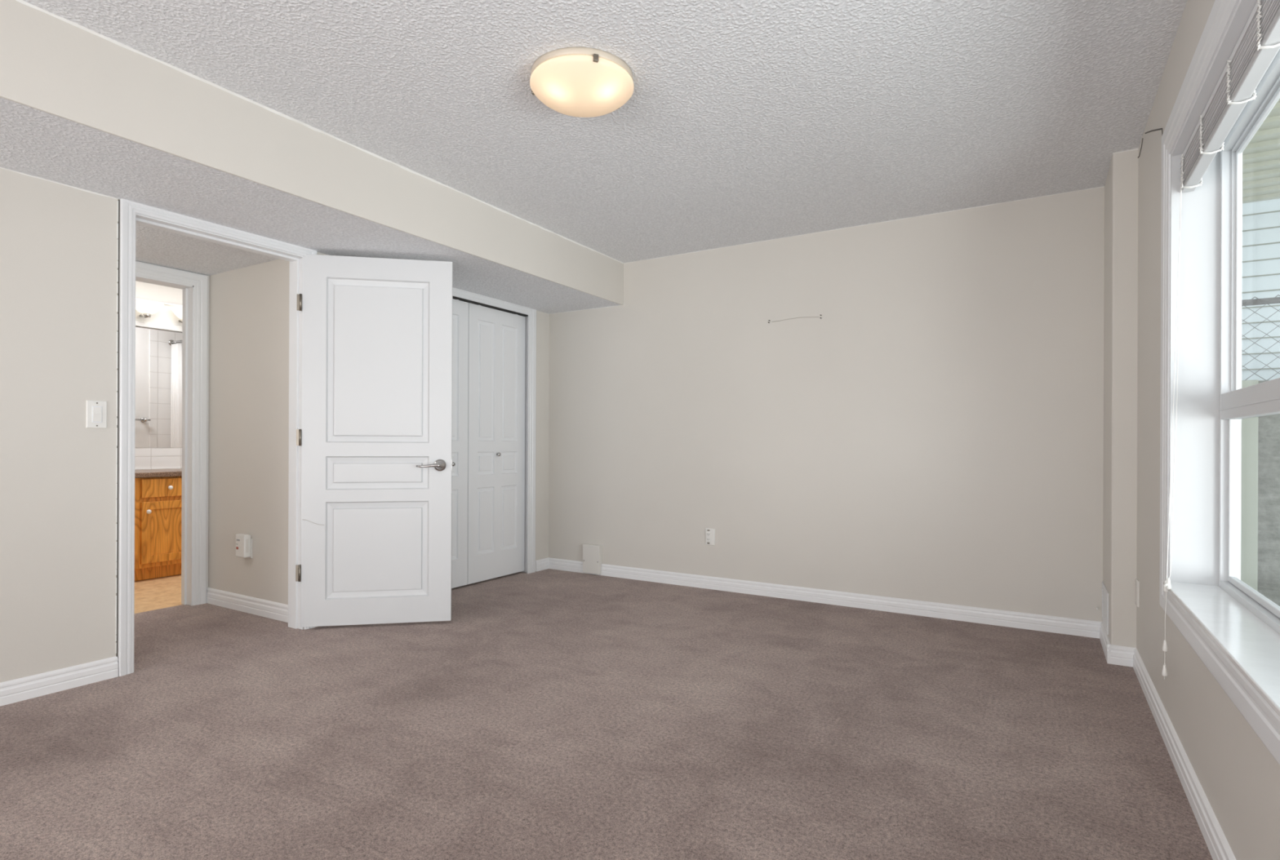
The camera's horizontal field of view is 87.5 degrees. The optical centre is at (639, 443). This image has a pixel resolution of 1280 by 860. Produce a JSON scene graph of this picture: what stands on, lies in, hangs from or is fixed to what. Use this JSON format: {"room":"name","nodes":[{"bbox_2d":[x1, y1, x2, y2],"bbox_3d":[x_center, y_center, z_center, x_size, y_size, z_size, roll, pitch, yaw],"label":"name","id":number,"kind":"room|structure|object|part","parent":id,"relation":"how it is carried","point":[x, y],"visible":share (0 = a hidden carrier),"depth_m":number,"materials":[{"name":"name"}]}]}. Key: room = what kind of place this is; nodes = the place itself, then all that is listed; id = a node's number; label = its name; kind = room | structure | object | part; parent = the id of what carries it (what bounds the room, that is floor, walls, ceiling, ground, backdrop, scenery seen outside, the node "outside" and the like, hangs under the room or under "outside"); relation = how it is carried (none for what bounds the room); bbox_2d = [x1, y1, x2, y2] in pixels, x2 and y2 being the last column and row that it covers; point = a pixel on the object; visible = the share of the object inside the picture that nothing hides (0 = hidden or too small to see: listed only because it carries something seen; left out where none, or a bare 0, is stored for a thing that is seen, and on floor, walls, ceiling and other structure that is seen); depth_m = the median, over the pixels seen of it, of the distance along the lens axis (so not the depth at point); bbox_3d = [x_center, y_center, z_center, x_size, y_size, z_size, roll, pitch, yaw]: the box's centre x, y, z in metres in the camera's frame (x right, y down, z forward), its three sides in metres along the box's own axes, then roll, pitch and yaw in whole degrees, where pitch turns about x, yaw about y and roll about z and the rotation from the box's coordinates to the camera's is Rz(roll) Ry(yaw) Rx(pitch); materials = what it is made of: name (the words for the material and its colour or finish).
{"room":"empty bedroom","nodes":[
{"label":"empty bedroom","id":0,"kind":"room"},
{"bbox_2d":[135,280,182,333],"bbox_3d":[-4.001,-0.196,5.383,0.100,2.400,3.120,0,0,31],"label":"wall","id":1,"kind":"structure","parent":0,"point":[144,291],"depth_m":5.43,"materials":[{"name":"white paint"}]},
{"bbox_2d":[134,448,182,470],"bbox_3d":[-4.085,0.123,5.130,0.018,0.171,1.400,0,0,31],"label":"backsplash","id":2,"kind":"structure","parent":1,"relation":"attached to","point":[145,459],"depth_m":5.42,"materials":[{"name":"white tile"}]},
{"bbox_2d":[134,327,182,448],"bbox_3d":[-4.075,-0.443,5.155,0.006,0.957,1.450,0,0,31],"label":"wall mirror","id":3,"kind":"object","parent":1,"relation":"attached to","point":[158,353],"visible":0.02,"depth_m":5.42,"materials":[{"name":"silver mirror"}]},
{"bbox_2d":[135,297,182,332],"bbox_3d":[-3.894,-1.036,5.223,0.242,0.220,1.150,0,0,31],"label":"vanity light","id":4,"kind":"object","parent":1,"relation":"attached to","point":[152,314],"visible":0.32,"depth_m":5.39,"materials":[{"name":"white glass"}]},
{"bbox_3d":[-3.869,-1.058,5.248,0.224,0.085,0.224,0,0,31],"label":"lamp shade","id":5,"kind":"part","parent":4,"relation":"part of","materials":[{"name":"white glass"}]},
{"bbox_3d":[-3.725,-1.058,5.488,0.224,0.085,0.224,0,0,31],"label":"lamp shade","id":6,"kind":"part","parent":4,"relation":"part of","materials":[{"name":"white glass"}]},
{"bbox_2d":[137,261,208,588],"bbox_3d":[-2.851,-0.192,4.170,0.120,2.400,4.020,0,0,31],"label":"wall","id":7,"kind":"structure","parent":0,"point":[138,261],"depth_m":4.24,"materials":[{"name":"white paint"}]},
{"bbox_2d":[135,261,208,605],"bbox_3d":[-3.039,-0.027,3.841,0.138,2.069,0.971,0,0,31],"label":"door frame","id":8,"kind":"structure","parent":7,"relation":"attached to","point":[194,286],"depth_m":4.18,"materials":[{"name":"white wood"}]},
{"bbox_2d":[208,259,289,604],"bbox_3d":[-2.296,-0.026,4.037,0.970,2.073,0.100,0,0,31],"label":"wall","id":9,"kind":"structure","parent":0,"point":[248,460],"depth_m":4.00,"materials":[{"name":"beige paint"}]},
{"bbox_2d":[235,533,252,558],"bbox_3d":[-2.361,0.612,3.986,0.096,0.143,0.052,0,0,31],"label":"wall outlet","id":10,"kind":"object","parent":9,"relation":"attached to","point":[243,542],"visible":1,"depth_m":3.96,"materials":[{"name":"white plastic"}]},
{"bbox_2d":[248,538,252,558],"bbox_3d":[-2.344,0.625,4.002,0.072,0.116,0.006,0,0,31],"label":"outlet plate","id":11,"kind":"object","parent":10,"relation":"attached to","point":[250,540],"depth_m":3.98,"materials":[{"name":"white plastic"}]},
{"bbox_2d":[206,587,288,622],"bbox_3d":[-2.330,0.963,3.988,0.969,0.096,0.014,0,0,31],"label":"baseboard","id":12,"kind":"structure","parent":9,"relation":"attached to","point":[254,606],"depth_m":3.99,"materials":[{"name":"white paint"}]},
{"bbox_2d":[0,168,549,683],"bbox_3d":[-2.927,-0.029,1.925,0.120,2.073,8.292,0,0,31],"label":"wall","id":13,"kind":"structure","parent":0,"point":[59,242],"depth_m":2.73,"materials":[{"name":"beige paint"}]},
{"bbox_2d":[0,656,118,706],"bbox_3d":[-3.636,0.962,0.618,0.014,0.087,5.325,0,0,31],"label":"baseboard","id":14,"kind":"structure","parent":13,"relation":"attached to","point":[25,688],"depth_m":2.72,"materials":[{"name":"white paint"}]},
{"bbox_2d":[0,167,118,199],"bbox_3d":[-3.632,-1.065,0.618,0.009,0.009,5.322,0,0,31],"label":"caulk line","id":15,"kind":"structure","parent":13,"relation":"attached to","point":[84,190],"depth_m":2.74,"materials":[{"name":"white"}]},
{"bbox_2d":[85,400,106,428],"bbox_3d":[-2.303,-0.123,2.836,0.013,0.116,0.072,0,0,31],"label":"light switch","id":16,"kind":"object","parent":13,"relation":"attached to","point":[95,411],"visible":1,"depth_m":2.83,"materials":[{"name":"white plastic"}]},
{"bbox_2d":[115,199,316,676],"bbox_3d":[-2.079,-0.033,3.323,0.138,2.088,0.926,0,0,31],"label":"door frame","id":17,"kind":"structure","parent":13,"relation":"attached to","point":[130,214],"depth_m":2.95,"materials":[{"name":"white wood"}]},
{"bbox_2d":[295,254,453,627],"bbox_3d":[-1.466,-0.015,3.714,0.814,2.027,0.149,0,0,-11],"label":"door","id":18,"kind":"structure","parent":13,"relation":"in","point":[375,437],"depth_m":3.71,"materials":[{"name":"white paint"}]},
{"bbox_3d":[-1.171,0.123,3.709,0.139,0.024,0.030,0,0,-11],"label":"lever","id":19,"kind":"part","parent":18,"relation":"part of","materials":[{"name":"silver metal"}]},
{"bbox_3d":[-1.122,0.122,3.742,0.068,0.068,0.045,0,0,-11],"label":"handle","id":20,"kind":"part","parent":18,"relation":"part of","materials":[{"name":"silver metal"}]},
{"bbox_2d":[451,298,468,588],"bbox_3d":[-1.378,-0.011,4.483,0.060,2.022,0.606,0,0,31],"label":"door","id":21,"kind":"structure","parent":13,"relation":"in","point":[460,308],"depth_m":4.68,"materials":[{"name":"white paint"}]},
{"bbox_2d":[453,288,536,573],"bbox_3d":[-1.230,-0.037,4.738,0.138,2.105,1.363,0,0,31],"label":"door frame","id":22,"kind":"structure","parent":13,"relation":"attached to","point":[530,314],"depth_m":5.25,"materials":[{"name":"white wood"}]},
{"bbox_2d":[467,302,525,584],"bbox_3d":[-1.063,-0.009,5.008,0.060,2.022,0.606,0,0,31],"label":"door","id":23,"kind":"structure","parent":13,"relation":"in","point":[496,338],"depth_m":4.98,"materials":[{"name":"white paint"}]},
{"bbox_2d":[535,557,548,572],"bbox_3d":[-0.783,0.973,5.377,0.014,0.087,0.162,0,0,31],"label":"baseboard","id":24,"kind":"structure","parent":13,"relation":"attached to","point":[542,564],"depth_m":5.37,"materials":[{"name":"white paint"}]},
{"bbox_2d":[0,97,621,314],"bbox_3d":[-3.037,-1.096,1.993,1.794,0.060,8.492,0,0,31],"label":"ceiling","id":25,"kind":"structure","parent":0,"point":[33,142],"depth_m":3.06,"materials":[{"name":"white paint"}]},
{"bbox_2d":[550,304,623,314],"bbox_3d":[-0.434,-1.053,5.264,0.716,0.006,0.006,0,0,31],"label":"caulk line","id":26,"kind":"structure","parent":25,"relation":"attached to","point":[623,304],"depth_m":5.23,"materials":[{"name":"white"}]},
{"bbox_2d":[0,0,623,305],"bbox_3d":[-2.262,-1.220,1.529,0.012,0.318,8.292,0,0,31],"label":"wall","id":27,"kind":"structure","parent":0,"point":[50,64],"depth_m":2.67,"materials":[{"name":"beige paint"}]},
{"bbox_2d":[22,0,1186,262],"bbox_3d":[-0.795,-1.413,0.650,3.406,0.080,8.492,0,0,31],"label":"ceiling","id":28,"kind":"structure","parent":0,"point":[743,122],"depth_m":2.62,"materials":[{"name":"white paint"}]},
{"bbox_2d":[15,0,624,263],"bbox_3d":[-2.252,-1.374,1.523,0.012,0.012,8.292,0,0,31],"label":"caulk line","id":29,"kind":"structure","parent":28,"relation":"attached to","point":[75,24],"depth_m":2.71,"materials":[{"name":"white"}]},
{"bbox_2d":[529,47,633,117],"bbox_3d":[-0.215,-1.315,2.501,0.386,0.112,0.389,0,0,31],"label":"ceiling light","id":30,"kind":"object","parent":28,"relation":"attached to","point":[574,82],"visible":1,"depth_m":2.40,"materials":[{"name":"beige glass"}]},
{"bbox_2d":[0,568,1213,859],"bbox_3d":[-2.352,1.035,1.578,6.850,0.050,8.492,0,0,31],"label":"floor","id":31,"kind":"structure","parent":0,"point":[555,714],"depth_m":2.29,"materials":[{"name":"brown carpet"}]},
{"bbox_2d":[134,476,182,581],"bbox_3d":[-3.837,0.627,4.968,0.564,0.755,1.020,0,0,31],"label":"bathroom vanity","id":32,"kind":"object","parent":31,"relation":"on","point":[157,500],"visible":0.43,"depth_m":4.95,"materials":[{"name":"brown wood"}]},
{"bbox_2d":[134,468,182,478],"bbox_3d":[-3.852,0.228,4.978,0.575,0.038,1.060,0,0,31],"label":"countertop","id":33,"kind":"structure","parent":32,"relation":"on","point":[178,472],"depth_m":4.97,"materials":[{"name":"brown laminate"}]},
{"bbox_3d":[-3.518,0.329,5.030,0.019,0.137,0.407,0,0,31],"label":"drawer","id":34,"kind":"part","parent":32,"relation":"part of","materials":[{"name":"brown wood"}]},
{"bbox_3d":[-3.519,0.654,5.030,0.019,0.450,0.407,0,0,31],"label":"cabinet door","id":35,"kind":"part","parent":32,"relation":"part of","materials":[{"name":"brown wood"}]},
{"bbox_2d":[548,186,1104,622],"bbox_3d":[1.007,-0.171,4.459,4.221,2.390,0.100,0,0,31],"label":"wall","id":36,"kind":"structure","parent":0,"point":[936,435],"depth_m":4.19,"materials":[{"name":"beige paint"}]},
{"bbox_2d":[582,543,602,574],"bbox_3d":[-0.370,0.896,5.195,0.156,0.220,0.048,0,0,31],"label":"box","id":37,"kind":"object","parent":36,"relation":"attached to","point":[592,553],"visible":1,"depth_m":5.17,"materials":[{"name":"white paint"}]},
{"bbox_2d":[705,528,715,545],"bbox_3d":[0.490,0.656,4.697,0.072,0.116,0.019,0,0,31],"label":"wall outlet","id":38,"kind":"object","parent":36,"relation":"attached to","point":[709,533],"visible":1,"depth_m":4.69,"materials":[{"name":"white plastic"}]},
{"bbox_2d":[706,532,711,542],"bbox_3d":[0.482,0.656,4.698,0.034,0.068,0.010,0,0,31],"label":"receptacle","id":39,"kind":"object","parent":38,"relation":"attached to","point":[708,534],"depth_m":4.69,"materials":[{"name":"white plastic"}]},
{"bbox_2d":[768,315,822,323],"bbox_3d":[1.013,-0.817,4.393,0.359,0.026,0.011,0,0,31],"label":"wire","id":40,"kind":"object","parent":36,"relation":"attached to","point":[820,315],"visible":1,"depth_m":4.36,"materials":[{"name":"grey"}]},
{"bbox_2d":[548,557,1102,638],"bbox_3d":[0.846,0.980,4.486,3.724,0.087,0.014,0,0,31],"label":"baseboard","id":41,"kind":"structure","parent":36,"relation":"attached to","point":[1076,627],"depth_m":4.17,"materials":[{"name":"white paint"}]},
{"bbox_2d":[624,186,1104,263],"bbox_3d":[1.165,-1.363,4.306,3.008,0.006,0.006,0,0,31],"label":"caulk line","id":42,"kind":"structure","parent":36,"relation":"attached to","point":[1103,186],"depth_m":4.10,"materials":[{"name":"white"}]},
{"bbox_2d":[1102,150,1138,648],"bbox_3d":[2.386,-0.165,3.312,0.117,2.430,0.490,0,0,31],"label":"wall column","id":43,"kind":"structure","parent":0,"point":[1121,187],"depth_m":3.11,"materials":[{"name":"beige paint"}]},
{"bbox_2d":[1099,622,1111,664],"bbox_3d":[2.316,0.986,3.331,0.014,0.087,0.484,0,0,31],"label":"baseboard","id":44,"kind":"structure","parent":43,"relation":"attached to","point":[1104,638],"depth_m":3.28,"materials":[{"name":"white paint"}]},
{"bbox_2d":[1102,582,1108,635],"bbox_3d":[2.346,0.825,3.372,0.006,0.200,0.330,0,0,31],"label":"electrical outlet","id":45,"kind":"object","parent":43,"relation":"attached to","point":[1104,593],"visible":1,"depth_m":3.35,"materials":[{"name":"white plastic"}]},
{"bbox_2d":[1106,644,1135,666],"bbox_3d":[2.237,0.986,3.105,0.111,0.087,0.014,0,0,31],"label":"baseboard","id":46,"kind":"structure","parent":43,"relation":"attached to","point":[1120,655],"depth_m":3.10,"materials":[{"name":"white paint"}]},
{"bbox_2d":[1112,147,1138,154],"bbox_3d":[2.254,-1.357,3.104,0.097,0.008,0.009,0,0,31],"label":"caulk line","id":47,"kind":"structure","parent":43,"relation":"attached to","point":[1138,148],"depth_m":3.10,"materials":[{"name":"white"}]},
{"bbox_2d":[1136,0,1279,859],"bbox_3d":[0.478,-0.173,-0.116,0.175,2.390,8.292,0,0,31],"label":"wall","id":48,"kind":"structure","parent":0,"point":[1238,776],"depth_m":2.23,"materials":[{"name":"beige paint"}]},
{"bbox_2d":[1134,578,1139,607],"bbox_3d":[2.256,0.677,3.035,0.009,0.116,0.072,0,0,31],"label":"blank wall plate","id":49,"kind":"object","parent":48,"relation":"attached to","point":[1137,582],"visible":1,"depth_m":3.01,"materials":[{"name":"white paint"}]},
{"bbox_2d":[1137,128,1163,158],"bbox_3d":[2.115,-1.236,2.777,0.006,0.220,0.748,0,0,31],"label":"crack","id":50,"kind":"structure","parent":48,"relation":"attached to","point":[1160,128],"depth_m":2.77,"materials":[{"name":"grey"}]},
{"bbox_2d":[1133,648,1235,859],"bbox_3d":[0.271,0.978,-0.269,0.014,0.087,7.822,0,0,31],"label":"baseboard","id":51,"kind":"structure","parent":48,"relation":"attached to","point":[1218,846],"depth_m":1.97,"materials":[{"name":"white paint"}]},
{"bbox_2d":[1159,0,1279,765],"bbox_3d":[1.394,-0.261,1.433,0.194,1.671,2.100,0,0,31],"label":"window","id":52,"kind":"structure","parent":48,"relation":"in","point":[1233,628],"depth_m":2.18,"materials":[{"name":"white plastic"}]},
{"bbox_2d":[1161,0,1279,679],"bbox_3d":[1.339,-0.107,1.466,0.107,1.742,1.852,0,0,31],"label":"window blind","id":53,"kind":"object","parent":52,"relation":"attached to","point":[1258,44],"visible":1,"depth_m":1.70,"materials":[{"name":"white plastic"}]},
{"bbox_3d":[1.758,-0.089,2.203,0.131,1.708,0.004,0,0,-32],"label":"lift cord","id":54,"kind":"part","parent":53,"relation":"part of","materials":[{"name":"white plastic"}]},
{"bbox_3d":[1.765,-0.235,2.204,0.125,1.415,0.009,0,0,-35],"label":"lift cord","id":55,"kind":"part","parent":53,"relation":"part of","materials":[{"name":"white plastic"}]},
{"bbox_3d":[1.804,-0.895,2.187,0.055,0.114,0.020,0,0,31],"label":"ladder cord","id":56,"kind":"part","parent":53,"relation":"part of","materials":[{"name":"white fabric"}]},
{"bbox_3d":[1.650,-0.895,1.929,0.055,0.114,0.019,0,0,31],"label":"ladder cord","id":57,"kind":"part","parent":53,"relation":"part of","materials":[{"name":"white fabric"}]},
{"bbox_3d":[1.367,-0.855,1.458,0.036,0.018,1.842,0,0,31],"label":"rail","id":58,"kind":"part","parent":53,"relation":"part of","materials":[{"name":"grey plastic"}]},
{"bbox_3d":[1.480,-0.896,1.645,0.055,0.114,0.017,0,0,31],"label":"ladder cord","id":59,"kind":"part","parent":53,"relation":"part of","materials":[{"name":"white fabric"}]},
{"bbox_3d":[1.341,-0.896,1.414,0.055,0.114,0.017,0,0,31],"label":"ladder cord","id":60,"kind":"part","parent":53,"relation":"part of","materials":[{"name":"white fabric"}]},
{"bbox_3d":[1.374,0.475,1.443,0.154,0.014,1.892,0,0,31],"label":"sill","id":61,"kind":"part","parent":52,"relation":"part of","materials":[{"name":"white wood"}]},
{"bbox_3d":[1.456,-0.255,1.396,0.050,1.449,1.866,0,0,31],"label":"frame","id":62,"kind":"part","parent":52,"relation":"part of","materials":[{"name":"white plastic"}]},
{"bbox_3d":[1.452,-0.122,1.397,0.048,0.084,1.864,0,0,31],"label":"meeting rail","id":63,"kind":"part","parent":52,"relation":"part of","materials":[{"name":"white plastic"}]},
{"bbox_3d":[1.456,0.168,1.395,0.018,0.556,1.818,0,0,31],"label":"sash","id":64,"kind":"part","parent":52,"relation":"part of","materials":[{"name":"white plastic"}]},
{"bbox_3d":[1.470,-0.549,1.388,0.014,0.795,1.802,0,0,31],"label":"sash","id":65,"kind":"part","parent":52,"relation":"part of","materials":[{"name":"white plastic"}]},
{"label":"outside","id":66,"kind":"structure","parent":0,"visible":0},
{"bbox_3d":[4.376,1.263,0.871,5.380,0.050,12.000,0,0,31],"label":"floor","id":67,"kind":"structure","parent":66,"visible":0},
{"bbox_2d":[1241,198,1279,380],"bbox_3d":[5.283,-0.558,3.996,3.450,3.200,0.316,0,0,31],"label":"neighbouring house","id":68,"kind":"structure","parent":67,"relation":"on","point":[1260,264],"depth_m":4.49,"materials":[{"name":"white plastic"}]},
{"bbox_2d":[1242,98,1279,203],"bbox_3d":[3.543,-1.633,2.748,1.960,0.065,3.550,0,0,31],"label":"house siding","id":69,"kind":"object","parent":68,"relation":"attached to","point":[1261,156],"visible":0.02,"depth_m":3.85,"materials":[{"name":"beige"}]},
{"bbox_2d":[1257,380,1279,606],"bbox_3d":[4.225,0.455,3.045,2.880,1.565,0.330,0,0,31],"label":"wall","id":70,"kind":"structure","parent":67,"relation":"on","point":[1268,426],"depth_m":3.50,"materials":[{"name":"grey concrete"}]},
{"bbox_2d":[1240,380,1258,591],"bbox_3d":[3.129,0.353,3.475,0.117,1.360,0.040,0,0,31],"label":"post","id":71,"kind":"object","parent":70,"relation":"attached to","point":[1249,462],"visible":0.3,"depth_m":3.44,"materials":[{"name":"grey"}]},
{"bbox_2d":[1241,294,1279,380],"bbox_3d":[4.204,-0.528,3.109,2.789,0.530,0.064,0,0,31],"label":"fence","id":72,"kind":"object","parent":70,"relation":"on","point":[1276,300],"visible":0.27,"depth_m":3.60,"materials":[{"name":"grey metal"}]},
{"bbox_3d":[4.214,-0.763,3.096,2.760,0.033,0.033,0,0,31],"label":"rail","id":73,"kind":"part","parent":72,"relation":"part of","materials":[{"name":"grey metal"}]}
]}

